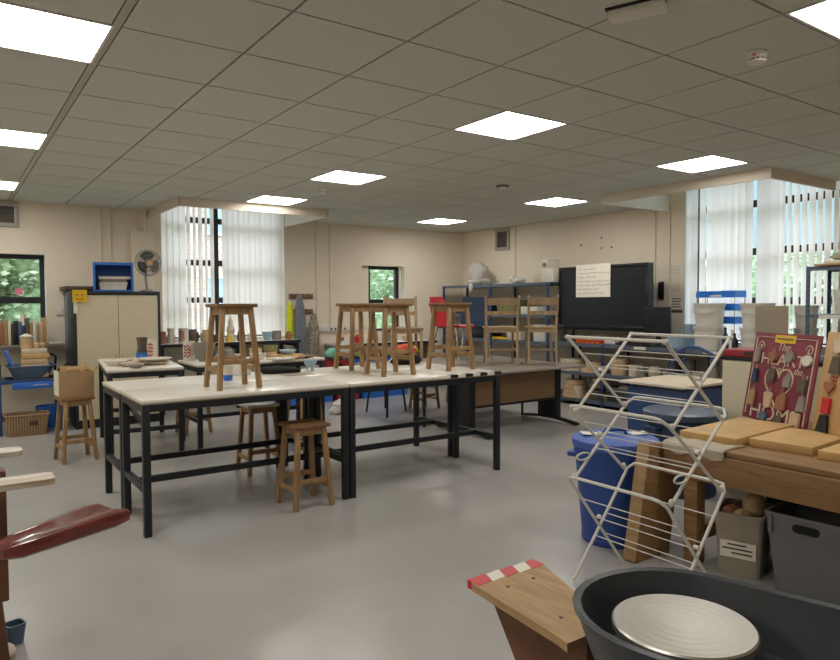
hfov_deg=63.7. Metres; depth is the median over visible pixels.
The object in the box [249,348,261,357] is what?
ceramic pot
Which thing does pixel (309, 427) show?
wooden stool
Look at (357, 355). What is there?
bag
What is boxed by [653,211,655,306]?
trim
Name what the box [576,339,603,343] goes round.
tray
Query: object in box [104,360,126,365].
ceramic plate
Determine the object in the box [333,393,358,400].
plastic crate
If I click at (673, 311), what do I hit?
wall label
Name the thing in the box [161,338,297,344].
countertop
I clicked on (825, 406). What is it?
clay piece
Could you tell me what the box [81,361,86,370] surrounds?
wood offcut
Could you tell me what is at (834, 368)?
clay piece
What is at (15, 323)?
book
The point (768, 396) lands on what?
clay piece
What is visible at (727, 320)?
tray
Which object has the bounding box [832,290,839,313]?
tub
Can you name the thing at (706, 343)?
bucket
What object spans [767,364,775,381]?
clay piece
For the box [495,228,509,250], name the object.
air vent
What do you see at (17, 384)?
stand
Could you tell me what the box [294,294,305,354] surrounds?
apron
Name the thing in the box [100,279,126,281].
paper stack
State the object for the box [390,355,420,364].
bag
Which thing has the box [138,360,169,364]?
ceramic plate
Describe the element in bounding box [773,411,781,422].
clay piece
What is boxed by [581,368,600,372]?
pot
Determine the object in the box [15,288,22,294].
note
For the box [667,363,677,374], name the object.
pot
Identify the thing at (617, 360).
pot
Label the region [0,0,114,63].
recessed light
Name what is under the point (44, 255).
trim
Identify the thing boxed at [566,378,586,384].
pot
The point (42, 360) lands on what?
plaster slab
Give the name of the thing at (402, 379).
work table
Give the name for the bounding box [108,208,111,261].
trim
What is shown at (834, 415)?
sign
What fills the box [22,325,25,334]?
book
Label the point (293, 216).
trim
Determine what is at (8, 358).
board
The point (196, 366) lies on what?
work table
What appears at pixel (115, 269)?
crate
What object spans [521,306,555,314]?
tray
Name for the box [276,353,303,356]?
bat
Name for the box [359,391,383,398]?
plastic crate
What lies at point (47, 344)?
window ledge
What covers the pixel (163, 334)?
ceramic pot
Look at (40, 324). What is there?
book
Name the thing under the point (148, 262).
desk fan
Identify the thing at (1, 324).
book
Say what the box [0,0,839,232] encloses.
ceiling
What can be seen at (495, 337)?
folder
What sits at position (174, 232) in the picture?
vertical blind
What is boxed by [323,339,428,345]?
countertop
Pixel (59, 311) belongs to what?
light switch
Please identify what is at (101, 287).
paper stack
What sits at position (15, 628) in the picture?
bucket
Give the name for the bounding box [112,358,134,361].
ceramic plate
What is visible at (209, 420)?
wooden stool
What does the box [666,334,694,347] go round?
bowl
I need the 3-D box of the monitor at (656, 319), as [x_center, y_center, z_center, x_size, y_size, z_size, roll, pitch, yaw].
[2.971,-0.034,8.432,0.160,0.510,0.360,-2,3,-41]
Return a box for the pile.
[823,260,839,263]
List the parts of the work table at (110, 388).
leg, frame, leg, leg, leg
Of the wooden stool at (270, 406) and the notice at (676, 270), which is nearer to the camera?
the wooden stool at (270, 406)
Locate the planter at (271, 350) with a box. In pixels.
[263,345,277,356]
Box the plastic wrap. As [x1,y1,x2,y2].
[509,275,525,282]
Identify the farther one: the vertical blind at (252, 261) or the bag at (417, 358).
the vertical blind at (252, 261)
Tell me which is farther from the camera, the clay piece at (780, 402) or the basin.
the basin
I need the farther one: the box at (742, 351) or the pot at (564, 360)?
the pot at (564, 360)
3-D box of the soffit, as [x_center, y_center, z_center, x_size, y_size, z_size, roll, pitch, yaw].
[3.276,-1.749,7.598,1.320,0.520,2.040,-2,3,-35]
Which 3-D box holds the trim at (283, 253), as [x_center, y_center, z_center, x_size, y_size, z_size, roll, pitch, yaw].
[-2.106,-0.973,10.367,0.006,2.115,0.128,-2,3,-35]
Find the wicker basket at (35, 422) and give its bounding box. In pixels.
[3,410,49,436]
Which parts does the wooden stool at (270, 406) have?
leg, leg, seat, leg, leg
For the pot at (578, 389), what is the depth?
9.42 m
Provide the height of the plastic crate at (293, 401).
0.300 m
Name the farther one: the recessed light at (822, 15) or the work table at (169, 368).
the work table at (169, 368)
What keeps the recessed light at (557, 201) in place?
in the ceiling
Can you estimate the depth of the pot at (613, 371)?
8.88 m
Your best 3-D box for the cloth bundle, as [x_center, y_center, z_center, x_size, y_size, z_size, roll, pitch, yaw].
[4.266,-0.736,6.671,0.281,0.099,0.382,-2,3,-35]
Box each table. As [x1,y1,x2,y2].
[98,358,184,454]
[102,372,309,508]
[120,377,349,537]
[178,356,324,448]
[281,362,452,465]
[313,366,500,498]
[354,355,531,426]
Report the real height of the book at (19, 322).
0.278 m
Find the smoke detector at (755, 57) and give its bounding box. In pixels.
[746,49,767,65]
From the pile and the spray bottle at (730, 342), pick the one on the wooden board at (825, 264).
the pile
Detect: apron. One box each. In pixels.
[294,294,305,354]
[308,313,319,356]
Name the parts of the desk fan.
blade, blade, blade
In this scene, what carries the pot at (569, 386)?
on the pot at (566, 390)
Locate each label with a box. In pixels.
[634,347,645,349]
[672,310,681,312]
[819,315,839,318]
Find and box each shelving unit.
[442,282,573,393]
[553,340,823,408]
[805,265,839,356]
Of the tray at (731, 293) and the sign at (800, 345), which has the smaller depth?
the sign at (800, 345)
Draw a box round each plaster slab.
[21,348,46,353]
[21,352,48,358]
[21,358,47,364]
[21,363,48,365]
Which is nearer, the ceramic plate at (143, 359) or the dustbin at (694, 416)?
the dustbin at (694, 416)
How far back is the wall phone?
8.88 m
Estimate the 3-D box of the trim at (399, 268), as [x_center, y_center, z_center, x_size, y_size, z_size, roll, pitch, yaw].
[-0.377,-0.536,11.725,0.040,1.110,0.140,-2,3,-35]
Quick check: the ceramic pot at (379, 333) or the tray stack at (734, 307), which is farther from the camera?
the ceramic pot at (379, 333)
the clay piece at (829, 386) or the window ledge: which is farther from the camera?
the window ledge
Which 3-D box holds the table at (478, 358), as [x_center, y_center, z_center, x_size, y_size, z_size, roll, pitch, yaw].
[0.308,0.741,8.474,2.100,0.705,0.940,-2,3,-35]
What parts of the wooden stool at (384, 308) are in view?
leg, leg, seat, leg, leg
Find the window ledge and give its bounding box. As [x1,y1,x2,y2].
[0,343,65,347]
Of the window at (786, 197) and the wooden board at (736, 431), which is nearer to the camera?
the wooden board at (736, 431)
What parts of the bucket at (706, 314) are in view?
lid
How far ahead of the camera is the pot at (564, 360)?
9.51 m
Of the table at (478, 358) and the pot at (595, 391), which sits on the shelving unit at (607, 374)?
the pot at (595, 391)
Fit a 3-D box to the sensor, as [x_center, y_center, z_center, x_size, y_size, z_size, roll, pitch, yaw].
[0.895,-1.543,7.325,0.140,0.050,0.140,-2,3,-35]
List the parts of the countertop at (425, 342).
support panel, support panel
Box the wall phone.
[658,282,663,299]
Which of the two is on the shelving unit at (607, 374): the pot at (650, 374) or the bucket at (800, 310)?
the pot at (650, 374)
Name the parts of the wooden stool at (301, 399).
leg, leg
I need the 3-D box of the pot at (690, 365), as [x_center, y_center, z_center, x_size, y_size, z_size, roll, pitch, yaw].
[3.340,0.492,8.358,0.140,0.240,0.140,-2,3,-35]
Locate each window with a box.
[0,254,45,317]
[175,209,284,340]
[368,266,397,331]
[697,189,839,347]
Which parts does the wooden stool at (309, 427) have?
leg, leg, seat, leg, leg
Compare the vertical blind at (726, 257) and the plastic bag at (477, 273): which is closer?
the vertical blind at (726, 257)
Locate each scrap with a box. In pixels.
[8,643,15,657]
[722,504,738,512]
[734,508,751,515]
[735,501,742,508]
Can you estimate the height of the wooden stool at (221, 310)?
0.587 m
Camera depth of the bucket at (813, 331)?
7.19 m
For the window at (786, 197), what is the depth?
7.78 m
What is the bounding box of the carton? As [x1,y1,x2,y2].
[533,323,563,341]
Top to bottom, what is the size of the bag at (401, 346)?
0.118 m
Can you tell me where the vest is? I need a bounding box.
[287,302,293,338]
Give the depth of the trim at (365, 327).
10.82 m
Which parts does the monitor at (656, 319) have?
casing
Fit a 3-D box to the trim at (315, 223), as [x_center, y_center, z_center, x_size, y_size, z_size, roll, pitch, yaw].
[-1.626,-0.862,10.617,0.020,1.640,0.018,-2,3,-35]
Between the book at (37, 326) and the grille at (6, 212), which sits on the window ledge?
the book at (37, 326)
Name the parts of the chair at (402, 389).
leg, leg, leg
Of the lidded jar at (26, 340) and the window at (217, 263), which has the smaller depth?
the lidded jar at (26, 340)
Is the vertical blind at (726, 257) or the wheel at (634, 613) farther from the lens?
the vertical blind at (726, 257)
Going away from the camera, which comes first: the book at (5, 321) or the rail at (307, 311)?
the book at (5, 321)
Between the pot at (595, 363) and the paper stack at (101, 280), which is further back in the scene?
the pot at (595, 363)
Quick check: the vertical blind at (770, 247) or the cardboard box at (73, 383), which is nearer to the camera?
the cardboard box at (73, 383)
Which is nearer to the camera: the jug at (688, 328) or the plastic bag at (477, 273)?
the jug at (688, 328)
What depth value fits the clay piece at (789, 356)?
4.15 m
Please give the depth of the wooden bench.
3.36 m
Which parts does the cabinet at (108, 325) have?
door, door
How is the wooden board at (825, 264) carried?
on the shelving unit at (836, 268)
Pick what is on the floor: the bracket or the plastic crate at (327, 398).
the plastic crate at (327, 398)
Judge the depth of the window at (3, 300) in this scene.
8.53 m
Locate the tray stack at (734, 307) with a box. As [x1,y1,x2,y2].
[696,290,745,332]
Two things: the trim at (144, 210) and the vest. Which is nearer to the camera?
the trim at (144, 210)
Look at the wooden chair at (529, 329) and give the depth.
7.86 m
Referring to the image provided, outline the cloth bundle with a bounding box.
[830,252,839,259]
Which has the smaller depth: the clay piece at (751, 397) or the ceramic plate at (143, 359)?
the clay piece at (751, 397)
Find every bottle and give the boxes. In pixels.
[227,332,230,341]
[722,328,727,348]
[728,330,733,347]
[732,333,737,347]
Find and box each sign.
[742,332,823,429]
[812,332,839,435]
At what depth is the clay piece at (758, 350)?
4.46 m
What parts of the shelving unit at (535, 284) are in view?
post, post, post, shelf, shelf, shelf, post, post, post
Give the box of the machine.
[540,259,558,281]
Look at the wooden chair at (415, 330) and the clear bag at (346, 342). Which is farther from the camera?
the clear bag at (346, 342)
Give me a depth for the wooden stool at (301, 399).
6.75 m
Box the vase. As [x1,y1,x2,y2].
[19,314,26,324]
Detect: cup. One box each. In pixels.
[223,365,233,380]
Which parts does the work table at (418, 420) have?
leg, leg, leg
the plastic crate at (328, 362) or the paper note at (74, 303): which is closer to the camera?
the paper note at (74, 303)
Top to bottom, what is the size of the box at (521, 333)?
0.130 m
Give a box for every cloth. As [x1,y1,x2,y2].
[260,366,300,373]
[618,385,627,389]
[662,436,745,461]
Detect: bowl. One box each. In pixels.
[279,349,295,354]
[304,359,316,370]
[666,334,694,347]
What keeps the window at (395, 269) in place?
in the wall at (68, 235)
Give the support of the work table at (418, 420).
on the floor
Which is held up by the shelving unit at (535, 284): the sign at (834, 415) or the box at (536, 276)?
the box at (536, 276)
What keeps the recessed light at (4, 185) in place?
in the ceiling
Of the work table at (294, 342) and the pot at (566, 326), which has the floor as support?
the work table at (294, 342)
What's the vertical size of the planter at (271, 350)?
0.130 m
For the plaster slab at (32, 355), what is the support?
on the plaster slab at (42, 360)
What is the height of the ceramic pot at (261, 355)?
0.070 m
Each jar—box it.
[19,334,32,348]
[33,341,39,348]
[39,342,45,347]
[147,339,156,356]
[178,328,188,342]
[183,341,194,360]
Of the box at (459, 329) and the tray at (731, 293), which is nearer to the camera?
the tray at (731, 293)
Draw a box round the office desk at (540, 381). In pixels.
[437,360,585,438]
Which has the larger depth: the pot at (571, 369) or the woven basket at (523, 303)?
the woven basket at (523, 303)
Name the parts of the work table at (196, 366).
leg, leg, frame, leg, leg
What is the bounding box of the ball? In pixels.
[742,493,766,516]
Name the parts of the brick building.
pane, pane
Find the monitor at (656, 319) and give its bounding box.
[644,307,671,347]
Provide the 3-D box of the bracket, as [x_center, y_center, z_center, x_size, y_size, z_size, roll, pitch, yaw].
[0.930,-1.373,2.906,0.245,0.045,0.096,1,3,33]
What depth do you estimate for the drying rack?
3.25 m
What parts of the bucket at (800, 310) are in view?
lid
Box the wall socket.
[329,326,336,331]
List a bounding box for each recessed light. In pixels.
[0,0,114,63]
[0,128,48,149]
[0,181,19,190]
[245,195,308,205]
[309,169,387,184]
[416,218,465,224]
[453,109,567,139]
[523,197,588,206]
[655,154,748,172]
[785,0,839,39]
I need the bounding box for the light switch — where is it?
[56,308,63,315]
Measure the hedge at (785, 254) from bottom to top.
3.010 m
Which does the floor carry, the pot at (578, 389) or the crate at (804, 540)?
the crate at (804, 540)
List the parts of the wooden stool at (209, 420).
leg, leg, leg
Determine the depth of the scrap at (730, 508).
3.60 m
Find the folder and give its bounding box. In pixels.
[492,336,506,339]
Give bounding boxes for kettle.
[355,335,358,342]
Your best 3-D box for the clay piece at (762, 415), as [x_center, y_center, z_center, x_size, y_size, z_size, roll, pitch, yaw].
[2.193,0.534,4.323,0.026,0.085,0.076,0,2,-6]
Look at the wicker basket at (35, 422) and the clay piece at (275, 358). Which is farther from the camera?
the wicker basket at (35, 422)
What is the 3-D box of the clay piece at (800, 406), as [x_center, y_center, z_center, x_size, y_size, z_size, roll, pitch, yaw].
[2.247,0.425,3.983,0.032,0.118,0.068,0,2,-6]
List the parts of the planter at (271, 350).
pot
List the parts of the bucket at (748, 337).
lid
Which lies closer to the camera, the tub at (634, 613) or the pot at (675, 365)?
the tub at (634, 613)
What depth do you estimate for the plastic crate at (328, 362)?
9.90 m
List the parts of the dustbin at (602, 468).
handle, lid, lid handle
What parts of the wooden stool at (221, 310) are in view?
leg, leg, seat, leg, leg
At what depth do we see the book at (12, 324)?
7.99 m
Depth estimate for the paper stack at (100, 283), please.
8.02 m
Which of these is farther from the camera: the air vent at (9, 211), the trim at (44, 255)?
the trim at (44, 255)
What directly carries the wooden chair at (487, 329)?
on the office desk at (540, 381)
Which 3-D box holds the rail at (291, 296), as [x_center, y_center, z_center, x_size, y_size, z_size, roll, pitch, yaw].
[-1.827,-0.520,10.449,0.400,0.080,0.080,-2,3,-35]
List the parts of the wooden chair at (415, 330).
leg, seat, leg, leg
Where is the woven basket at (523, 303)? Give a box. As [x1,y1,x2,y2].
[497,300,526,313]
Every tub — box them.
[572,567,839,659]
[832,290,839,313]
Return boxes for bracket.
[605,0,667,24]
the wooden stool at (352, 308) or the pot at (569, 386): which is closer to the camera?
the wooden stool at (352, 308)
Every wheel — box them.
[0,447,129,659]
[467,559,839,659]
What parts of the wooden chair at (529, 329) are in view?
leg, leg, seat, leg, leg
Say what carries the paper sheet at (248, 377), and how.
on the work table at (110, 388)
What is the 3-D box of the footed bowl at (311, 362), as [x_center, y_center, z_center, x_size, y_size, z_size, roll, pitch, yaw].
[-0.951,0.308,5.861,0.116,0.096,0.116,-2,3,-35]
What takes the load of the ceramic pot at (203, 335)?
on the work table at (294, 342)
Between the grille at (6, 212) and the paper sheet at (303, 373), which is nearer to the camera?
the paper sheet at (303, 373)
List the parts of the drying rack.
tube frame, tube frame, tube frame, tube frame, tube frame, tube frame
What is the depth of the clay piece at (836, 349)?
3.73 m
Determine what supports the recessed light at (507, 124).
in the ceiling
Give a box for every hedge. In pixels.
[0,259,40,323]
[370,270,393,327]
[705,247,838,335]
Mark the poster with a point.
(592, 280)
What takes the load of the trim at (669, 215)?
attached to the wall at (630, 233)
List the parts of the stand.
leg, frame, name plate, arm, leg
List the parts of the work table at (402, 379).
leg, leg, frame, leg, leg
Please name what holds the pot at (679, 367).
on the shelving unit at (607, 374)
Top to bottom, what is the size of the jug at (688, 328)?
0.280 m
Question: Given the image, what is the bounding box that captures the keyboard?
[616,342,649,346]
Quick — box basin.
[5,362,55,378]
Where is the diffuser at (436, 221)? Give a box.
[422,219,462,223]
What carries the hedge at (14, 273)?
on the ground
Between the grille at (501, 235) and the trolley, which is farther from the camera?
the grille at (501, 235)
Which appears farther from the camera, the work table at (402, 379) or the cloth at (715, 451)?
the work table at (402, 379)
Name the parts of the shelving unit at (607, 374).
post, post, shelf, post, shelf, post, post, shelf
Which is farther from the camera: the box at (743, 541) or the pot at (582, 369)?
the pot at (582, 369)
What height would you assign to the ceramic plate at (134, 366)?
0.030 m
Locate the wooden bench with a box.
[663,421,839,563]
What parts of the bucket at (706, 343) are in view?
lid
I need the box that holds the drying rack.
[564,332,732,579]
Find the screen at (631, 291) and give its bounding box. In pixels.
[559,262,653,331]
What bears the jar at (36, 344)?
on the plaster slab at (38, 350)
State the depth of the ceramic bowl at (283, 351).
7.54 m
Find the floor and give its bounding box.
[0,385,775,659]
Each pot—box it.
[161,332,165,343]
[166,328,175,342]
[189,329,198,341]
[192,342,215,361]
[200,330,207,341]
[213,334,217,341]
[224,347,233,356]
[225,316,235,341]
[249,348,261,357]
[249,353,266,359]
[262,332,272,339]
[272,330,280,339]
[285,331,291,339]
[377,331,381,341]
[561,358,584,362]
[561,367,582,370]
[563,391,586,397]
[564,387,588,392]
[565,383,587,388]
[566,326,573,341]
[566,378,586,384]
[574,386,582,397]
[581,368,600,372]
[583,365,604,368]
[586,361,604,365]
[589,388,606,400]
[590,383,605,388]
[610,358,628,363]
[611,363,627,374]
[628,364,642,376]
[637,367,645,377]
[648,366,661,376]
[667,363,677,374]
[669,357,681,374]
[685,360,695,375]
[708,360,720,378]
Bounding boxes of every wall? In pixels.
[0,200,463,413]
[463,191,839,388]
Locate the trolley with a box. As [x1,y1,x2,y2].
[619,345,721,431]
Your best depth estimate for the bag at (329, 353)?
9.90 m
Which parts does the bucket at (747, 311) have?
lid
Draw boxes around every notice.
[670,264,682,291]
[671,297,682,308]
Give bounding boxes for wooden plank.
[623,441,677,562]
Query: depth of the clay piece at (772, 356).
4.31 m
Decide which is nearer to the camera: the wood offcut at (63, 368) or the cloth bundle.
the wood offcut at (63, 368)
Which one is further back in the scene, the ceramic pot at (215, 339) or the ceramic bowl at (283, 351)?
the ceramic pot at (215, 339)
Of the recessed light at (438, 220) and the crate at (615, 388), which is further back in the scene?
the recessed light at (438, 220)
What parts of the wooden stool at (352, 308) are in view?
leg, seat, leg, leg, leg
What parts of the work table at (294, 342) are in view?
support frame, support frame, support frame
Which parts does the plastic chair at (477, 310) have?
leg, leg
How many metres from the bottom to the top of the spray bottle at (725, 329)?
0.264 m
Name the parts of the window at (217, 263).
sill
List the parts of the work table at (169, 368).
leg, leg, frame, leg, leg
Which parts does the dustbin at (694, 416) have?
handle, lid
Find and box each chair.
[366,389,406,411]
[383,296,423,361]
[429,297,473,362]
[460,297,491,358]
[482,296,519,364]
[524,295,558,364]
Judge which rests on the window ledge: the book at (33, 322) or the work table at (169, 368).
the book at (33, 322)
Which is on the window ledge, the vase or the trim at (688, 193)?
the vase
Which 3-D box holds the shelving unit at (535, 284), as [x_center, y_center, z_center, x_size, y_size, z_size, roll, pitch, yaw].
[1.357,0.125,10.999,0.552,1.730,2.580,-2,3,-35]
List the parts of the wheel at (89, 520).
panel, leg, saddle seat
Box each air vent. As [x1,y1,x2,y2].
[0,201,18,227]
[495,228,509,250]
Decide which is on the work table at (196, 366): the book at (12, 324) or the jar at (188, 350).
the jar at (188, 350)
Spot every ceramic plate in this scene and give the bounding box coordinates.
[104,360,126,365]
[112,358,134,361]
[120,361,147,366]
[128,364,143,368]
[135,357,171,361]
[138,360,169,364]
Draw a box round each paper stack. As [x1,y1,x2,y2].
[98,276,130,279]
[99,282,127,286]
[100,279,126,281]
[100,286,126,289]
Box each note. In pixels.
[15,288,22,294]
[72,290,86,301]
[73,302,77,313]
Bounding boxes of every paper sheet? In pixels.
[233,376,266,380]
[278,372,312,375]
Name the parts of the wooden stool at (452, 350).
leg, leg, seat, leg, leg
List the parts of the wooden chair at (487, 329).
leg, leg, seat, leg, leg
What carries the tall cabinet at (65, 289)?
on the floor
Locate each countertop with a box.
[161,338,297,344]
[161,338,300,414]
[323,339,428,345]
[323,339,437,387]
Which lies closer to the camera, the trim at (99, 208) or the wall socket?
the trim at (99, 208)
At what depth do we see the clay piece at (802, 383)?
3.99 m
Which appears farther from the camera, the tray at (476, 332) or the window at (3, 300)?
the tray at (476, 332)
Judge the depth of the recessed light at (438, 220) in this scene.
10.54 m
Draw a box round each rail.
[289,294,312,298]
[294,309,312,313]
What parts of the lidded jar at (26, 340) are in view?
lid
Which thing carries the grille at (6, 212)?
attached to the air vent at (9, 211)
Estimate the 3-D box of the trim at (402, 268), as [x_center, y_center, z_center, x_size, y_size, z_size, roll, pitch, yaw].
[-0.295,-0.539,11.637,0.006,1.098,0.098,-2,3,-35]
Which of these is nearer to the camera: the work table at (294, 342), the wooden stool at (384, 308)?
the wooden stool at (384, 308)
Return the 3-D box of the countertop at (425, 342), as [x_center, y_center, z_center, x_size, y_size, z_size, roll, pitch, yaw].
[-0.617,0.594,11.039,1.860,0.807,0.532,-2,3,-35]
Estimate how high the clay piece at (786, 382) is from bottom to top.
0.118 m
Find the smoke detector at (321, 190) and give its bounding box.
[318,188,326,193]
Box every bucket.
[5,618,26,645]
[35,404,56,427]
[692,303,725,326]
[692,326,725,349]
[739,303,775,327]
[739,327,755,346]
[793,305,819,327]
[793,328,818,335]
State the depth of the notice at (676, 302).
8.73 m
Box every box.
[53,365,93,398]
[233,364,250,375]
[458,322,481,336]
[492,305,496,310]
[507,331,532,339]
[534,273,539,281]
[713,497,772,579]
[723,347,753,357]
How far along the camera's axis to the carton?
10.07 m
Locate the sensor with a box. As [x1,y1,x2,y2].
[496,184,508,189]
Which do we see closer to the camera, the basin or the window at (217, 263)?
the basin
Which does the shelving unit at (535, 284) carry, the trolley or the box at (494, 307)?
the box at (494, 307)
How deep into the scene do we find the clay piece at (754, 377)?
4.46 m
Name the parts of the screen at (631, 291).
casing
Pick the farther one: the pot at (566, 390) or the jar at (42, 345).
the pot at (566, 390)
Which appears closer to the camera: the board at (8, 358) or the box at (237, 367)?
the box at (237, 367)
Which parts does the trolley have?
handle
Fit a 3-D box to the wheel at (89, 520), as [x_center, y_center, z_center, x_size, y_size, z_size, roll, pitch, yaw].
[-1.736,0.931,2.420,1.191,0.826,0.921,-2,3,-35]
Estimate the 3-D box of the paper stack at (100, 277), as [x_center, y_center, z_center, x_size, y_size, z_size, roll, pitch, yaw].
[-3.671,-0.624,8.129,0.350,0.029,0.246,-1,2,-24]
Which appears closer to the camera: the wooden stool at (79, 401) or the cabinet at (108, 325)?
the wooden stool at (79, 401)
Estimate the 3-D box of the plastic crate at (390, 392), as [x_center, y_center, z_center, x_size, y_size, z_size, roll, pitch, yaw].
[-0.415,0.862,10.642,0.394,0.300,0.323,-2,3,-35]
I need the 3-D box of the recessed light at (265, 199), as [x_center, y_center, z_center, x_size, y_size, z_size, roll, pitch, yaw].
[-1.766,-1.597,8.322,0.586,0.012,0.586,-2,3,-35]
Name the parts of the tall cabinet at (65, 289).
cornice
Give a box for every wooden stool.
[53,396,98,464]
[175,407,212,435]
[203,304,261,390]
[236,401,280,476]
[276,418,334,511]
[287,398,322,449]
[333,303,380,370]
[364,303,415,376]
[408,386,439,409]
[426,303,475,370]
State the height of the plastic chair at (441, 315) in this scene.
0.802 m
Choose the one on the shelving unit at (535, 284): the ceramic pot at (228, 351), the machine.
the machine
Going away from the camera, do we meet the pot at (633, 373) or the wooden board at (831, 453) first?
the wooden board at (831, 453)
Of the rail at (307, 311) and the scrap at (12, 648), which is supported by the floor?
the scrap at (12, 648)
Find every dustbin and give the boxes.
[567,428,658,549]
[643,404,726,498]
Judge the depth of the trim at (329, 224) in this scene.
10.74 m
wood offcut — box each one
[60,366,66,372]
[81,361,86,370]
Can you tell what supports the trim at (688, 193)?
attached to the wall at (630, 233)
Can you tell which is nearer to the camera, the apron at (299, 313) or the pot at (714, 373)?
the pot at (714, 373)
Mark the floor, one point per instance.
(227, 570)
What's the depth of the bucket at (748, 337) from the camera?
7.38 m
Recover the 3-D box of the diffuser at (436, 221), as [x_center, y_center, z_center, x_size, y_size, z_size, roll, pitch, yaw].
[0.344,-1.692,10.536,0.562,0.001,0.562,-2,3,-35]
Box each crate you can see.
[93,262,133,290]
[274,399,295,405]
[324,358,348,366]
[325,396,332,401]
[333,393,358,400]
[354,358,372,362]
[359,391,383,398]
[388,389,407,395]
[606,385,627,403]
[764,501,839,605]
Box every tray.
[471,328,500,337]
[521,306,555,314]
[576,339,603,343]
[696,290,745,297]
[723,316,741,323]
[725,304,740,310]
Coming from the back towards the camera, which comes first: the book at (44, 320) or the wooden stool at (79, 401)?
the book at (44, 320)
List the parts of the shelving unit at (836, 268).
post, shelf, shelf, post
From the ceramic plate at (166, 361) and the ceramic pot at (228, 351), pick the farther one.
the ceramic pot at (228, 351)
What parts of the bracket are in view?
plate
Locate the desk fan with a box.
[134,250,160,291]
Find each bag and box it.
[325,348,334,359]
[329,399,340,414]
[339,340,354,359]
[354,351,365,358]
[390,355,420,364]
[397,344,417,354]
[467,261,490,291]
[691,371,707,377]
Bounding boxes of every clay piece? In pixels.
[267,357,295,360]
[747,386,755,404]
[750,364,758,381]
[754,344,761,361]
[758,407,766,419]
[763,387,773,407]
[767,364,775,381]
[768,348,776,361]
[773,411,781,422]
[774,390,786,410]
[782,370,791,387]
[784,349,794,362]
[788,411,800,428]
[795,393,804,412]
[796,374,807,392]
[801,351,812,366]
[815,413,827,433]
[820,394,831,413]
[823,376,835,393]
[828,353,839,374]
[833,336,839,352]
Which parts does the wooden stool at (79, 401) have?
leg, leg, seat, leg, leg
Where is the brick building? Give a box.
[185,206,222,334]
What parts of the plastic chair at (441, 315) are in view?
leg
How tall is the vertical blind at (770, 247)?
2.070 m
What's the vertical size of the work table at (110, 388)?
0.845 m
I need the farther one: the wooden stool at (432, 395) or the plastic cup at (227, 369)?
the wooden stool at (432, 395)
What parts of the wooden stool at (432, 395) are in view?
leg, leg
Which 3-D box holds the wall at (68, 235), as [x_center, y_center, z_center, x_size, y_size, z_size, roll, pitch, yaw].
[-3.894,-0.518,9.241,11.870,3.200,0.320,-2,3,-35]
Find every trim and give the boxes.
[44,255,47,342]
[98,207,101,261]
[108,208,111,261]
[130,231,154,291]
[134,210,136,230]
[144,210,145,230]
[148,197,328,226]
[282,214,284,335]
[307,325,367,331]
[315,223,317,320]
[329,224,330,325]
[362,266,368,331]
[398,267,400,326]
[401,267,404,326]
[514,226,515,275]
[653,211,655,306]
[668,204,670,306]
[684,191,690,323]
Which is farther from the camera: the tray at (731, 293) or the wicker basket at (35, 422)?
the tray at (731, 293)
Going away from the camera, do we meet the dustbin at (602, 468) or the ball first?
the ball
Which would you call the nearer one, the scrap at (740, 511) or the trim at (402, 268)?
the scrap at (740, 511)
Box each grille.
[0,206,13,222]
[497,231,506,247]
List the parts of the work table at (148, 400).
leg, leg, frame, leg, leg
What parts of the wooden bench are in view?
leg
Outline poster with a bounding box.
[576,263,610,296]
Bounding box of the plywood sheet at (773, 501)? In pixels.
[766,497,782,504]
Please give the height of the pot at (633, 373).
0.150 m
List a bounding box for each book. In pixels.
[0,323,3,345]
[3,319,7,344]
[8,321,10,344]
[11,323,13,344]
[13,321,17,344]
[18,321,21,344]
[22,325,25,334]
[24,318,29,333]
[29,323,32,335]
[31,320,36,342]
[36,324,39,342]
[38,322,42,341]
[41,318,46,343]
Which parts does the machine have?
casing, casing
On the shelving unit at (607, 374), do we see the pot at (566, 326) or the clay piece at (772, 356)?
the pot at (566, 326)
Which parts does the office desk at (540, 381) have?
leg, panel rail, modesty panel, leg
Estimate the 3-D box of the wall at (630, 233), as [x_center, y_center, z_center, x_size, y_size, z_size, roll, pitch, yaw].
[4.344,-0.491,7.562,0.320,3.200,11.900,-2,3,-35]
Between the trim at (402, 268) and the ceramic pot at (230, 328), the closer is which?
the ceramic pot at (230, 328)
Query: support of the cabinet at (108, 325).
on the floor
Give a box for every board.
[3,350,14,375]
[680,417,793,444]
[749,428,839,455]
[814,263,839,265]
[818,443,839,461]
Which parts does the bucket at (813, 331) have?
lid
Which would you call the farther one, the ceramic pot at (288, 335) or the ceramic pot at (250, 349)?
the ceramic pot at (288, 335)
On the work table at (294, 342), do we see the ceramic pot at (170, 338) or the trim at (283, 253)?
the ceramic pot at (170, 338)
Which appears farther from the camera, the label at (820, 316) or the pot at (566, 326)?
the pot at (566, 326)
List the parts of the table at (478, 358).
leg, leg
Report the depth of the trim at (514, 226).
11.17 m
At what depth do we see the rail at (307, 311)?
10.54 m
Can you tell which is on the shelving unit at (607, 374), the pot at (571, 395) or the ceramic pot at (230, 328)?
the pot at (571, 395)
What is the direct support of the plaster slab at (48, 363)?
on the plaster slab
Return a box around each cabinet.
[59,286,92,418]
[67,291,160,429]
[721,356,823,420]
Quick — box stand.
[0,352,69,436]
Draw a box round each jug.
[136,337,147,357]
[680,324,695,345]
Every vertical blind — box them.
[161,206,214,336]
[221,209,282,335]
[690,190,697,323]
[699,181,753,339]
[756,178,839,343]

